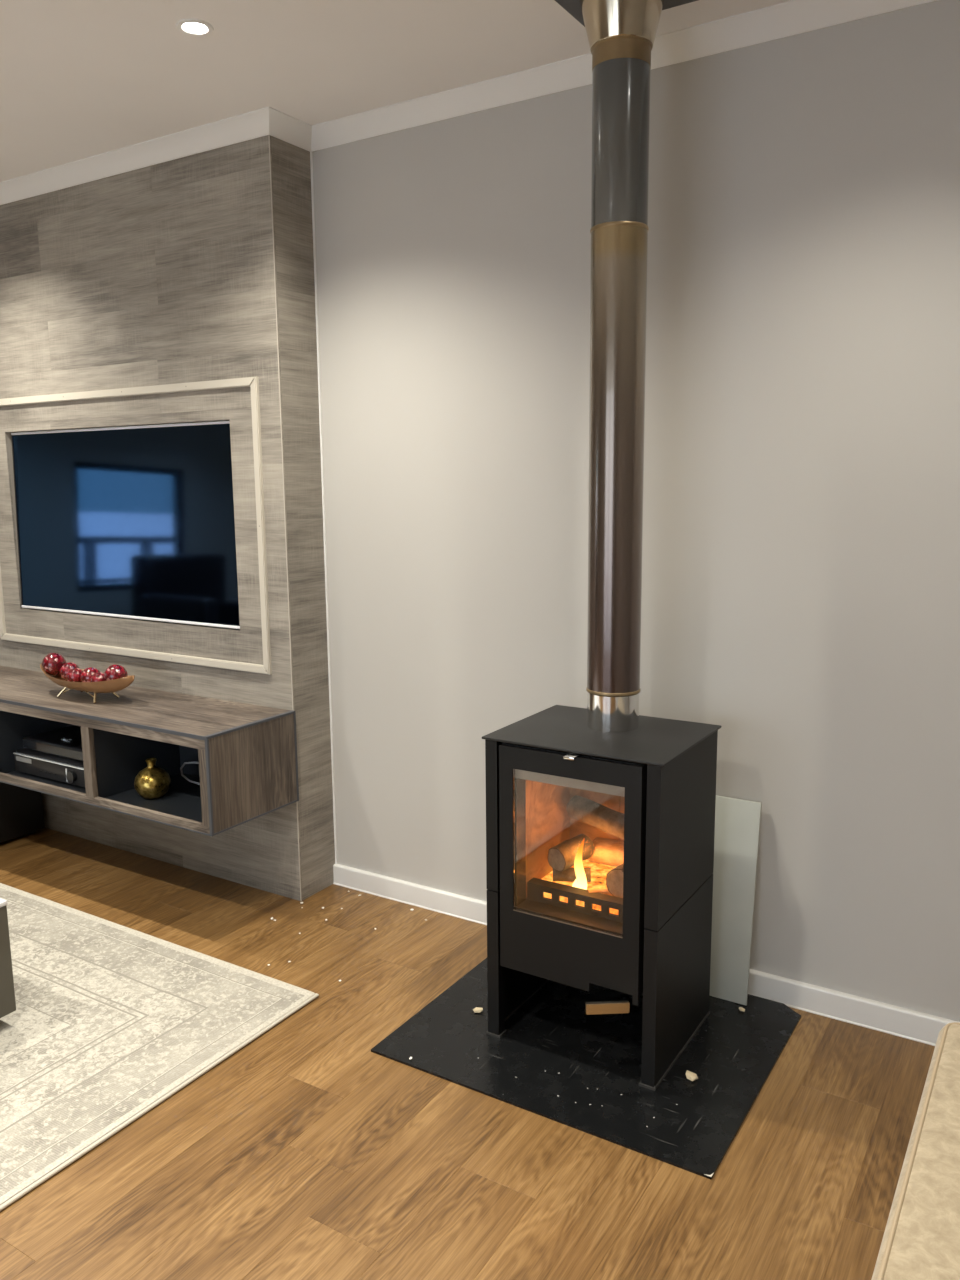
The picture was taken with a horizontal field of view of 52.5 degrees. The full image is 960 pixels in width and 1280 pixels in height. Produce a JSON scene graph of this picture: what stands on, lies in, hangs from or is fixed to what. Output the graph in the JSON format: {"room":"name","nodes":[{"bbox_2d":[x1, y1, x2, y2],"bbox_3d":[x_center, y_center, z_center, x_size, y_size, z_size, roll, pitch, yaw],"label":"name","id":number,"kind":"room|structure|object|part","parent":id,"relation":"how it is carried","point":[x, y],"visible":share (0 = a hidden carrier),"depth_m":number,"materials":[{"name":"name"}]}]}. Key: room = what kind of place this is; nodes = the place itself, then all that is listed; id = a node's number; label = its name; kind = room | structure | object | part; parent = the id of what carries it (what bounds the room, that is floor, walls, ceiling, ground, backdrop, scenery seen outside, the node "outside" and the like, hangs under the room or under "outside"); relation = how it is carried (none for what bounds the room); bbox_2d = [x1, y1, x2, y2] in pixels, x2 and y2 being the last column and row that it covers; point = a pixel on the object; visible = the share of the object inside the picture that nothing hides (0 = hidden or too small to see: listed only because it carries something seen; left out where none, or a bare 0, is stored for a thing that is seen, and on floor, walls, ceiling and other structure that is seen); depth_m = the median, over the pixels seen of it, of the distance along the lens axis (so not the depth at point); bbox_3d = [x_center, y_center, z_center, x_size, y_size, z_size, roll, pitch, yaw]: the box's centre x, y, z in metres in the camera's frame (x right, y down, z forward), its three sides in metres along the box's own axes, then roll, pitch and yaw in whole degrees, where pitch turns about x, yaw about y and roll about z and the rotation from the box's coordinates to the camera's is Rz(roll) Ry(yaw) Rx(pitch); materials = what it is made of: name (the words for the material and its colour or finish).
{"room":"living room","nodes":[
{"label":"living room","id":0,"kind":"room"},
{"bbox_2d":[0,135,334,900],"bbox_3d":[-2.479,-0.519,4.309,4.500,2.450,0.196,5,11,31],"label":"wall","id":1,"kind":"structure","parent":0,"point":[143,296],"depth_m":3.25,"materials":[{"name":"beige wood"}]},
{"bbox_3d":[-1.935,-0.466,3.867,0.027,0.944,0.012,5,11,31],"label":"moulding","id":2,"kind":"part","parent":1,"relation":"part of","materials":[{"name":"beige wood"}]},
{"bbox_2d":[11,421,239,628],"bbox_3d":[-1.297,-0.421,3.515,1.200,0.679,0.034,5,9,31],"label":"television","id":3,"kind":"object","parent":1,"relation":"attached to","point":[136,522],"visible":0.81,"depth_m":3.47,"materials":[{"name":"black glass"}]},
{"bbox_3d":[-1.322,-0.863,3.414,1.479,0.027,0.012,5,11,31],"label":"moulding","id":4,"kind":"part","parent":1,"relation":"part of","materials":[{"name":"beige wood"}]},
{"bbox_2d":[0,107,268,204],"bbox_3d":[-2.526,-1.684,4.004,4.558,0.050,0.058,5,11,31],"label":"trim","id":5,"kind":"structure","parent":1,"relation":"attached to","point":[254,124],"depth_m":3.12,"materials":[{"name":"white paint"}]},
{"bbox_3d":[-1.313,0.042,3.563,1.479,0.027,0.012,5,11,31],"label":"moulding","id":6,"kind":"part","parent":1,"relation":"part of","materials":[{"name":"beige wood"}]},
{"bbox_2d":[0,666,298,836],"bbox_3d":[-1.614,0.323,3.581,2.161,0.304,0.377,5,11,31],"label":"media console","id":7,"kind":"object","parent":1,"relation":"attached to","point":[246,770],"visible":0.95,"depth_m":3.16,"materials":[{"name":"brown wood"}]},
{"bbox_2d":[13,749,84,786],"bbox_3d":[-1.412,0.434,3.476,0.426,0.084,0.291,5,11,31],"label":"receiver","id":8,"kind":"object","parent":7,"relation":"on","point":[53,767],"visible":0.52,"depth_m":3.37,"materials":[{"name":"black plastic"}]},
{"bbox_2d":[23,725,82,761],"bbox_3d":[-1.423,0.370,3.468,0.370,0.045,0.206,5,11,31],"label":"box","id":9,"kind":"object","parent":8,"relation":"on","point":[50,742],"visible":0.52,"depth_m":3.43,"materials":[{"name":"black plastic"}]},
{"bbox_3d":[-1.477,0.383,3.382,0.360,0.028,0.002,5,11,31],"label":"panel","id":10,"kind":"part","parent":9,"relation":"part of","materials":[{"name":"black"}]},
{"bbox_3d":[-1.383,0.463,3.297,0.038,0.038,0.015,5,11,31],"label":"knob","id":11,"kind":"part","parent":8,"relation":"part of","materials":[{"name":"black plastic"}]},
{"bbox_2d":[40,663,134,703],"bbox_3d":[-1.357,0.149,3.364,0.490,0.104,0.152,5,11,31],"label":"bowl","id":12,"kind":"object","parent":7,"relation":"on","point":[110,686],"visible":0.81,"depth_m":3.27,"materials":[{"name":"brown wood"}]},
{"bbox_2d":[42,653,65,674],"bbox_3d":[-1.508,0.085,3.447,0.080,0.080,0.080,5,11,31],"label":"ball","id":13,"kind":"object","parent":12,"relation":"in","point":[52,663],"visible":0.92,"depth_m":3.42,"materials":[{"name":"red glass"}]},
{"bbox_3d":[-1.451,0.178,3.383,0.040,0.042,0.009,-2,9,-11],"label":"leg","id":14,"kind":"part","parent":12,"relation":"part of","materials":[{"name":"gold metal"}]},
{"bbox_2d":[60,662,79,680],"bbox_3d":[-1.441,0.112,3.421,0.068,0.068,0.068,5,11,31],"label":"ball","id":15,"kind":"object","parent":12,"relation":"in","point":[66,667],"visible":0.55,"depth_m":3.40,"materials":[{"name":"red glass"}]},
{"bbox_2d":[66,668,82,681],"bbox_3d":[-1.397,0.128,3.365,0.062,0.062,0.062,5,11,31],"label":"ball","id":16,"kind":"object","parent":12,"relation":"in","point":[73,675],"visible":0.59,"depth_m":3.34,"materials":[{"name":"red glass"}]},
{"bbox_2d":[80,667,99,681],"bbox_3d":[-1.331,0.128,3.334,0.070,0.070,0.070,5,11,31],"label":"ball","id":17,"kind":"object","parent":12,"relation":"in","point":[86,674],"visible":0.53,"depth_m":3.31,"materials":[{"name":"red glass"}]},
{"bbox_2d":[90,672,104,681],"bbox_3d":[-1.288,0.138,3.294,0.058,0.058,0.058,5,11,31],"label":"ball","id":18,"kind":"object","parent":12,"relation":"in","point":[99,676],"visible":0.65,"depth_m":3.27,"materials":[{"name":"red glass"}]},
{"bbox_2d":[104,664,127,680],"bbox_3d":[-1.230,0.120,3.288,0.076,0.076,0.076,5,11,31],"label":"ball","id":19,"kind":"object","parent":12,"relation":"in","point":[115,671],"visible":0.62,"depth_m":3.26,"materials":[{"name":"red glass"}]},
{"bbox_3d":[-1.713,0.222,3.413,2.151,0.032,0.018,5,11,31],"label":"rail","id":20,"kind":"part","parent":7,"relation":"part of","materials":[{"name":"brown wood"}]},
{"bbox_3d":[-1.607,0.463,3.612,2.130,0.014,0.358,5,11,31],"label":"panel","id":21,"kind":"part","parent":7,"relation":"part of","materials":[{"name":"grey"}]},
{"bbox_3d":[-1.711,0.482,3.456,2.151,0.022,0.018,5,11,31],"label":"rail","id":22,"kind":"part","parent":7,"relation":"part of","materials":[{"name":"brown wood"}]},
{"bbox_3d":[-1.621,0.187,3.565,2.144,0.030,0.373,5,11,31],"label":"panel","id":23,"kind":"part","parent":7,"relation":"part of","materials":[{"name":"brown wood"}]},
{"bbox_2d":[134,758,170,798],"bbox_3d":[-1.076,0.454,3.197,0.116,0.129,0.116,5,11,31],"label":"vase","id":24,"kind":"object","parent":7,"relation":"on","point":[152,782],"visible":1,"depth_m":3.16,"materials":[{"name":"gold metal"}]},
{"bbox_3d":[-1.517,0.304,3.735,2.130,0.258,0.012,5,11,31],"label":"panel","id":25,"kind":"part","parent":7,"relation":"part of","materials":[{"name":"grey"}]},
{"bbox_2d":[180,762,199,784],"bbox_3d":[-0.866,0.466,3.239,0.367,0.087,0.037,5,11,31],"label":"cable","id":26,"kind":"object","parent":7,"relation":"on","point":[182,766],"visible":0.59,"depth_m":3.31,"materials":[{"name":"grey plastic"}]},
{"bbox_3d":[-0.700,0.405,3.025,0.014,0.290,0.370,5,11,31],"label":"panel","id":27,"kind":"part","parent":7,"relation":"part of","materials":[{"name":"brown wood"}]},
{"bbox_3d":[-0.700,-0.354,3.111,0.027,0.944,0.012,5,11,31],"label":"moulding","id":28,"kind":"part","parent":1,"relation":"part of","materials":[{"name":"beige wood"}]},
{"bbox_2d":[269,135,301,900],"bbox_3d":[-0.611,-0.308,3.070,0.003,2.400,0.003,5,11,31],"label":"trim","id":29,"kind":"structure","parent":1,"relation":"attached to","point":[269,135],"depth_m":3.03,"materials":[{"name":"beige wood"}]},
{"bbox_2d":[269,107,311,151],"bbox_3d":[-0.566,-1.523,2.908,0.058,0.050,0.241,5,11,31],"label":"trim","id":30,"kind":"structure","parent":1,"relation":"attached to","point":[282,126],"depth_m":2.90,"materials":[{"name":"white paint"}]},
{"bbox_2d":[0,0,791,181],"bbox_3d":[-2.443,-1.266,0.994,8.100,0.100,5.700,5,11,31],"label":"ceiling","id":31,"kind":"structure","parent":0,"point":[80,79],"depth_m":2.46,"materials":[{"name":"paint"}]},
{"bbox_2d":[176,19,213,35],"bbox_3d":[-0.673,-1.445,2.298,0.086,0.004,0.086,5,11,31],"label":"recessed light","id":32,"kind":"object","parent":31,"relation":"in","point":[193,27],"visible":1,"depth_m":2.30,"materials":[{"name":"white paint"}]},
{"bbox_2d":[0,827,934,1279],"bbox_3d":[-2.419,1.260,1.409,8.100,0.120,5.700,5,11,31],"label":"floor","id":33,"kind":"structure","parent":0,"point":[308,1152],"depth_m":2.02,"materials":[{"name":"brown wood"}]},
{"bbox_2d":[0,782,43,842],"bbox_3d":[-1.997,0.631,3.870,0.355,0.315,0.328,5,11,31],"label":"subwoofer","id":34,"kind":"object","parent":33,"relation":"on","point":[21,809],"visible":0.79,"depth_m":3.83,"materials":[{"name":"black wood"}]},
{"bbox_2d":[0,883,318,1210],"bbox_3d":[-2.355,1.041,2.334,2.911,0.010,2.580,5,11,31],"label":"rug","id":35,"kind":"object","parent":33,"relation":"on","point":[110,1021],"visible":1,"depth_m":2.51,"materials":[{"name":"beige fabric"}]},
{"bbox_2d":[0,898,15,1017],"bbox_3d":[-1.950,0.840,2.451,1.250,0.342,0.863,5,11,31],"label":"coffee table","id":36,"kind":"object","parent":35,"relation":"on","point":[7,993],"visible":1,"depth_m":2.47,"materials":[{"name":"beige paint"}]},
{"bbox_2d":[371,958,800,1179],"bbox_3d":[0.293,0.993,2.481,0.868,0.006,0.734,5,11,31],"label":"hearth pad","id":37,"kind":"object","parent":33,"relation":"on","point":[732,1055],"visible":0.85,"depth_m":2.34,"materials":[{"name":"black"}]},
{"bbox_2d":[473,1007,482,1012],"bbox_3d":[-0.006,0.974,2.563,0.028,0.011,0.020,-1,9,-1],"label":"chip","id":38,"kind":"object","parent":37,"relation":"on","point":[477,1009],"visible":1,"depth_m":2.56,"materials":[{"name":"beige wood"}]},
{"bbox_2d":[482,705,720,1090],"bbox_3d":[0.289,0.609,2.417,0.463,0.774,0.454,5,11,31],"label":"wood stove","id":39,"kind":"object","parent":37,"relation":"on","point":[660,774],"visible":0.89,"depth_m":2.31,"materials":[{"name":"black metal"}]},
{"bbox_3d":[0.128,0.401,2.520,0.032,0.380,0.381,5,11,31],"label":"panel","id":40,"kind":"part","parent":39,"relation":"part of","materials":[{"name":"black metal"}]},
{"bbox_3d":[0.132,0.777,2.582,0.032,0.378,0.381,5,11,31],"label":"panel","id":41,"kind":"part","parent":39,"relation":"part of","materials":[{"name":"black metal"}]},
{"bbox_3d":[0.134,0.968,2.611,0.040,0.006,0.384,5,11,31],"label":"foot rail","id":42,"kind":"part","parent":39,"relation":"part of","materials":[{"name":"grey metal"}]},
{"bbox_3d":[0.093,0.486,2.368,0.016,0.321,0.045,5,11,31],"label":"frame","id":43,"kind":"part","parent":39,"relation":"part of","materials":[{"name":"brown metal"}]},
{"bbox_3d":[0.203,0.490,2.261,0.285,0.355,0.004,5,11,31],"label":"glass pane","id":44,"kind":"part","parent":39,"relation":"part of","materials":[{"name":"clear glass"}]},
{"bbox_3d":[0.205,0.541,2.269,0.363,0.562,0.011,5,11,31],"label":"door","id":45,"kind":"part","parent":39,"relation":"part of","materials":[{"name":"black metal"}]},
{"bbox_2d":[542,860,617,914],"bbox_3d":[0.306,0.619,2.438,0.290,0.032,0.233,5,11,31],"label":"bed","id":46,"kind":"object","parent":39,"relation":"in","point":[599,871],"visible":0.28,"depth_m":2.44,"materials":[{"name":"brown"}]},
{"bbox_2d":[553,868,590,881],"bbox_3d":[0.229,0.584,2.429,0.095,0.037,0.037,1,9,7],"label":"log","id":47,"kind":"object","parent":46,"relation":"on","point":[568,875],"visible":0.59,"depth_m":2.42,"materials":[{"name":"brown wood"}]},
{"bbox_2d":[548,834,593,871],"bbox_3d":[0.226,0.529,2.425,0.112,0.068,0.063,-9,13,-42],"label":"log","id":48,"kind":"object","parent":47,"relation":"on","point":[561,857],"visible":0.88,"depth_m":2.40,"materials":[{"name":"brown wood"}]},
{"bbox_2d":[566,795,623,839],"bbox_3d":[0.321,0.449,2.425,0.060,0.066,0.256,-8,12,-37],"label":"log","id":49,"kind":"object","parent":48,"relation":"on","point":[610,821],"visible":0.7,"depth_m":2.43,"materials":[{"name":"brown wood"}]},
{"bbox_2d":[572,839,586,889],"bbox_3d":[0.244,0.549,2.379,0.040,0.140,0.026,5,11,31],"label":"flame","id":50,"kind":"object","parent":46,"relation":"on","point":[581,881],"visible":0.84,"depth_m":2.37,"materials":[{"name":"yellow"}]},
{"bbox_2d":[588,888,611,895],"bbox_3d":[0.290,0.610,2.349,0.059,0.018,0.019,-2,9,-7],"label":"log","id":51,"kind":"object","parent":46,"relation":"on","point":[604,891],"visible":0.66,"depth_m":2.34,"materials":[{"name":"brown wood"}]},
{"bbox_2d":[588,837,623,866],"bbox_3d":[0.364,0.544,2.456,0.170,0.055,0.081,4,11,28],"label":"log","id":52,"kind":"object","parent":46,"relation":"on","point":[610,852],"visible":0.48,"depth_m":2.45,"materials":[{"name":"brown wood"}]},
{"bbox_2d":[606,863,623,897],"bbox_3d":[0.366,0.573,2.352,0.080,0.083,0.107,8,13,44],"label":"log","id":53,"kind":"object","parent":46,"relation":"on","point":[614,877],"visible":0.34,"depth_m":2.32,"materials":[{"name":"brown wood"}]},
{"bbox_3d":[0.302,0.225,2.382,0.463,0.006,0.389,5,11,31],"label":"plate","id":54,"kind":"part","parent":39,"relation":"part of","materials":[{"name":"black metal"}]},
{"bbox_3d":[0.291,0.839,2.223,0.100,0.026,0.012,-1,9,-3],"label":"handle","id":55,"kind":"part","parent":39,"relation":"part of","materials":[{"name":"beige wood"}]},
{"bbox_2d":[555,0,697,731],"bbox_3d":[0.317,-0.606,2.272,0.273,1.669,0.249,5,11,31],"label":"flue pipe","id":56,"kind":"object","parent":39,"relation":"on","point":[621,34],"visible":1,"depth_m":2.23,"materials":[{"name":"silver metal"}]},
{"bbox_3d":[0.309,-1.425,2.137,0.273,0.010,0.249,5,11,31],"label":"ceiling plate","id":57,"kind":"part","parent":56,"relation":"part of","materials":[{"name":"grey metal"}]},
{"bbox_3d":[0.484,0.999,2.397,0.040,0.006,0.384,5,11,31],"label":"foot rail","id":58,"kind":"part","parent":39,"relation":"part of","materials":[{"name":"grey metal"}]},
{"bbox_3d":[0.484,0.809,2.366,0.032,0.378,0.381,5,11,31],"label":"panel","id":59,"kind":"part","parent":39,"relation":"part of","materials":[{"name":"black metal"}]},
{"bbox_3d":[0.480,0.433,2.304,0.032,0.380,0.381,5,11,31],"label":"panel","id":60,"kind":"part","parent":39,"relation":"part of","materials":[{"name":"black metal"}]},
{"bbox_2d":[685,1070,697,1080],"bbox_3d":[0.492,1.016,2.270,0.024,0.015,0.031,-8,12,-38],"label":"chip","id":61,"kind":"object","parent":37,"relation":"on","point":[691,1076],"visible":1,"depth_m":2.26,"materials":[{"name":"beige wood"}]},
{"bbox_2d":[710,795,761,1004],"bbox_3d":[0.543,0.682,2.675,0.420,0.541,0.071,5,11,31],"label":"panel board","id":62,"kind":"object","parent":37,"relation":"on","point":[737,821],"visible":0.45,"depth_m":2.59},
{"bbox_2d":[871,1022,959,1279],"bbox_3d":[0.963,0.981,1.146,0.900,0.450,0.900,5,11,31],"label":"ottoman","id":63,"kind":"object","parent":33,"relation":"on","point":[921,1239],"visible":1,"depth_m":1.30,"materials":[{"name":"beige fabric"}]},
{"bbox_2d":[312,0,959,1021],"bbox_3d":[-0.956,-0.349,3.557,8.100,2.570,0.100,5,11,31],"label":"wall","id":64,"kind":"structure","parent":0,"point":[800,600],"depth_m":2.52,"materials":[{"name":"grey paint"}]},
{"bbox_2d":[310,151,336,863],"bbox_3d":[-0.514,-0.368,3.214,0.006,2.330,0.004,5,11,31],"label":"trim","id":65,"kind":"structure","parent":64,"relation":"attached to","point":[311,159],"depth_m":3.20,"materials":[{"name":"white paint"}]},
{"bbox_2d":[311,0,936,151],"bbox_3d":[0.903,-1.407,2.114,3.400,0.050,0.058,5,11,31],"label":"trim","id":66,"kind":"structure","parent":64,"relation":"attached to","point":[794,17],"depth_m":2.50,"materials":[{"name":"white paint"}]},
{"bbox_2d":[333,864,959,1045],"bbox_3d":[0.937,0.949,2.519,3.400,0.070,0.018,5,11,31],"label":"baseboard","id":67,"kind":"structure","parent":64,"relation":"attached to","point":[921,1027],"depth_m":2.58,"materials":[{"name":"white paint"}]}
]}

